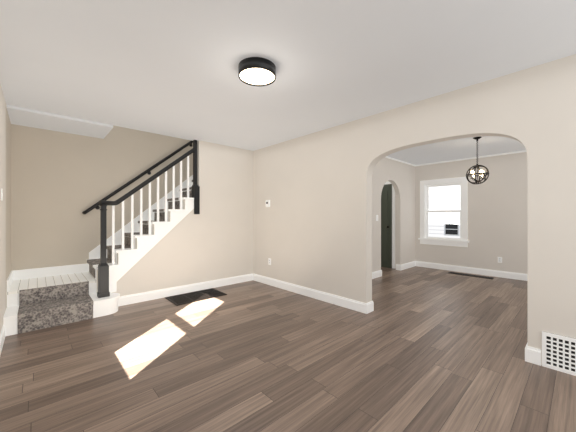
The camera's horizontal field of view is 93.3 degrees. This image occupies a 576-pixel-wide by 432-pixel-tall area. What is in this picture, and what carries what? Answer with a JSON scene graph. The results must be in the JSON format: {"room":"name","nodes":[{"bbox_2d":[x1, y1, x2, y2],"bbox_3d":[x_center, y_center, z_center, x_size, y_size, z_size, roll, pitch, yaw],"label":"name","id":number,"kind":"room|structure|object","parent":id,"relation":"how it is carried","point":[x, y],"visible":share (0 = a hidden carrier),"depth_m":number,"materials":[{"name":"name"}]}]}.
{"room":"empty living room","nodes":[
{"label":"empty living room","id":0,"kind":"room"},
{"bbox_2d":[0,83,10,332],"bbox_3d":[-1.647,-0.360,1.358,0.070,3.200,6.530,0,0,-43],"label":"wall","id":1,"kind":"structure","parent":0,"point":[5,203],"depth_m":2.90,"materials":[{"name":"paint"}]},
{"bbox_2d":[0,324,4,354],"bbox_3d":[-1.240,1.175,0.978,0.016,0.130,4.920,0,0,-43],"label":"baseboard","id":2,"kind":"structure","parent":1,"relation":"attached to","point":[2,335],"depth_m":2.57,"materials":[{"name":"white wood"}]},
{"bbox_2d":[11,124,192,270],"bbox_3d":[-2.563,-0.360,4.820,3.670,3.200,0.200,0,0,-43],"label":"wall","id":3,"kind":"structure","parent":0,"point":[61,182],"depth_m":4.07,"materials":[{"name":"paint"}]},
{"bbox_2d":[82,141,192,213],"bbox_3d":[-2.279,-0.970,4.881,2.261,1.891,0.095,0,0,-43],"label":"wall handrail","id":4,"kind":"object","parent":3,"relation":"attached to","point":[96,205],"visible":0.79,"depth_m":4.59,"materials":[{"name":"black wood"}]},
{"bbox_2d":[97,140,252,295],"bbox_3d":[-1.623,-0.360,4.463,2.490,3.200,0.100,0,0,-43],"label":"wall","id":5,"kind":"structure","parent":0,"point":[212,240],"depth_m":4.67,"materials":[{"name":"paint"}]},
{"bbox_2d":[118,273,252,305],"bbox_3d":[-1.512,1.175,4.485,2.230,0.130,0.015,0,0,-43],"label":"baseboard","id":6,"kind":"structure","parent":5,"relation":"attached to","point":[162,293],"depth_m":4.29,"materials":[{"name":"white wood"}]},
{"bbox_2d":[0,266,575,431],"bbox_3d":[1.021,1.300,3.833,7.600,0.120,6.550,0,0,-43],"label":"floor","id":7,"kind":"structure","parent":0,"point":[421,349],"depth_m":2.23,"materials":[{"name":"brown wood"}]},
{"bbox_2d":[3,175,193,335],"bbox_3d":[-2.138,-0.061,4.274,3.161,2.603,1.175,0,0,-43],"label":"staircase","id":8,"kind":"structure","parent":7,"relation":"on","point":[42,298],"depth_m":3.59,"materials":[{"name":"wood"}]},
{"bbox_2d":[97,140,199,297],"bbox_3d":[-1.964,-0.112,4.005,1.406,2.293,0.280,0,0,-43],"label":"handrail","id":9,"kind":"object","parent":8,"relation":"on","point":[103,278],"visible":1,"depth_m":3.90,"materials":[{"name":"wood"}]},
{"bbox_2d":[165,288,226,305],"bbox_3d":[-1.411,1.235,4.198,0.780,0.010,0.485,0,0,-43],"label":"floor vent","id":10,"kind":"object","parent":7,"relation":"in","point":[186,298],"visible":0.96,"depth_m":4.16,"materials":[{"name":"brown metal"}]},
{"bbox_2d":[449,272,493,278],"bbox_3d":[3.798,1.236,5.668,0.170,0.008,0.780,0,0,-43],"label":"floor vent","id":11,"kind":"object","parent":7,"relation":"in","point":[471,275],"visible":1,"depth_m":5.64,"materials":[{"name":"brown metal"}]},
{"bbox_2d":[0,0,575,164],"bbox_3d":[1.028,-1.370,3.826,7.600,0.280,6.530,0,0,-43],"label":"ceiling","id":12,"kind":"structure","parent":0,"point":[166,67],"depth_m":2.19,"materials":[{"name":"paint"}]},
{"bbox_2d":[238,57,275,86],"bbox_3d":[-0.261,-1.217,2.310,0.316,0.084,0.316,0,0,-43],"label":"drum ceiling light","id":13,"kind":"object","parent":12,"relation":"attached to","point":[257,71],"visible":1,"depth_m":2.23,"materials":[{"name":"black"}]},
{"bbox_2d":[466,137,488,183],"bbox_3d":[3.042,-0.884,4.372,0.314,0.751,0.314,0,0,-43],"label":"pendant chandelier","id":14,"kind":"object","parent":12,"relation":"hanging from","point":[482,174],"visible":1,"depth_m":4.36,"materials":[{"name":"black metal"}]},
{"bbox_2d":[372,157,414,271],"bbox_3d":[1.846,-0.010,5.609,3.880,2.500,0.100,0,0,-43],"label":"wall","id":15,"kind":"structure","parent":0,"point":[399,176],"depth_m":6.22,"materials":[{"name":"paint"}]},
{"bbox_2d":[372,270,381,278],"bbox_3d":[1.197,1.175,4.930,2.006,0.130,0.015,0,0,-43],"label":"baseboard","id":16,"kind":"structure","parent":15,"relation":"attached to","point":[376,274],"depth_m":5.47,"materials":[{"name":"white wood"}]},
{"bbox_2d":[385,156,415,165],"bbox_3d":[1.813,-1.245,5.496,3.680,0.029,0.020,0,0,-43],"label":"crown molding","id":17,"kind":"structure","parent":15,"relation":"attached to","point":[386,156],"depth_m":6.14,"materials":[{"name":"white wood"}]},
{"bbox_2d":[399,261,415,270],"bbox_3d":[2.853,1.175,6.459,0.806,0.130,0.016,0,0,-43],"label":"baseboard","id":18,"kind":"structure","parent":15,"relation":"attached to","point":[411,264],"depth_m":6.42,"materials":[{"name":"white wood"}]},
{"bbox_2d":[395,194,395,268],"bbox_3d":[2.193,-0.010,6.855,0.100,2.500,1.260,0,0,-43],"label":"wall","id":19,"kind":"structure","parent":0,"point":[395,231],"depth_m":6.40,"materials":[{"name":"paint"}]},
{"bbox_2d":[381,181,394,268],"bbox_3d":[2.169,0.204,6.723,0.113,2.068,0.940,0,0,-43],"label":"door","id":20,"kind":"structure","parent":19,"relation":"in","point":[388,226],"depth_m":6.50,"materials":[{"name":"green wood"}]},
{"bbox_2d":[253,54,575,364],"bbox_3d":[1.186,-0.010,3.360,0.140,2.500,5.530,0,0,-43],"label":"wall","id":21,"kind":"structure","parent":0,"point":[312,226],"depth_m":3.11,"materials":[{"name":"paint"}]},
{"bbox_2d":[253,273,368,313],"bbox_3d":[0.170,1.175,4.364,0.041,0.130,2.475,0,0,-43],"label":"baseboard","id":22,"kind":"structure","parent":21,"relation":"attached to","point":[362,307],"depth_m":4.05,"materials":[{"name":"white wood"}]},
{"bbox_2d":[542,331,575,375],"bbox_3d":[2.268,1.097,2.073,0.014,0.284,0.490,0,0,-43],"label":"air vent","id":23,"kind":"object","parent":21,"relation":"in","point":[558,352],"visible":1,"depth_m":2.18,"materials":[{"name":"white metal"}]},
{"bbox_2d":[415,152,527,273],"bbox_3d":[4.510,-0.010,5.434,0.200,2.500,3.770,0,0,-43],"label":"wall","id":24,"kind":"structure","parent":0,"point":[497,212],"depth_m":5.63,"materials":[{"name":"paint"}]},
{"bbox_2d":[418,177,468,246],"bbox_3d":[3.619,-0.090,6.333,0.210,1.540,1.060,0,0,-43],"label":"window","id":25,"kind":"structure","parent":24,"relation":"in","point":[462,240],"depth_m":6.27,"materials":[{"name":"white wood"}]},
{"bbox_2d":[416,150,526,165],"bbox_3d":[4.372,-1.245,5.422,0.020,0.029,3.540,0,0,-43],"label":"crown molding","id":26,"kind":"structure","parent":24,"relation":"attached to","point":[457,159],"depth_m":5.82,"materials":[{"name":"white wood"}]},
{"bbox_2d":[416,261,527,280],"bbox_3d":[4.353,1.175,5.446,0.016,0.130,3.540,0,0,-43],"label":"baseboard","id":27,"kind":"structure","parent":24,"relation":"attached to","point":[488,272],"depth_m":5.81,"materials":[{"name":"white wood"}]},
{"label":"outside","id":28,"kind":"structure","parent":0,"visible":0},
{"bbox_2d":[428,185,460,237],"bbox_3d":[5.295,-1.260,7.607,0.100,7.000,10.000,0,0,-43],"label":"wall","id":29,"kind":"structure","parent":28,"point":[444,197],"depth_m":8.21,"materials":[{"name":"white"}]},
{"bbox_2d":[444,223,459,235],"bbox_3d":[4.821,0.390,8.013,0.044,0.380,0.400,0,0,-43],"label":"neighbor window","id":30,"kind":"structure","parent":29,"relation":"in","point":[451,229],"depth_m":7.99,"materials":[{"name":"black glass"}]}
]}

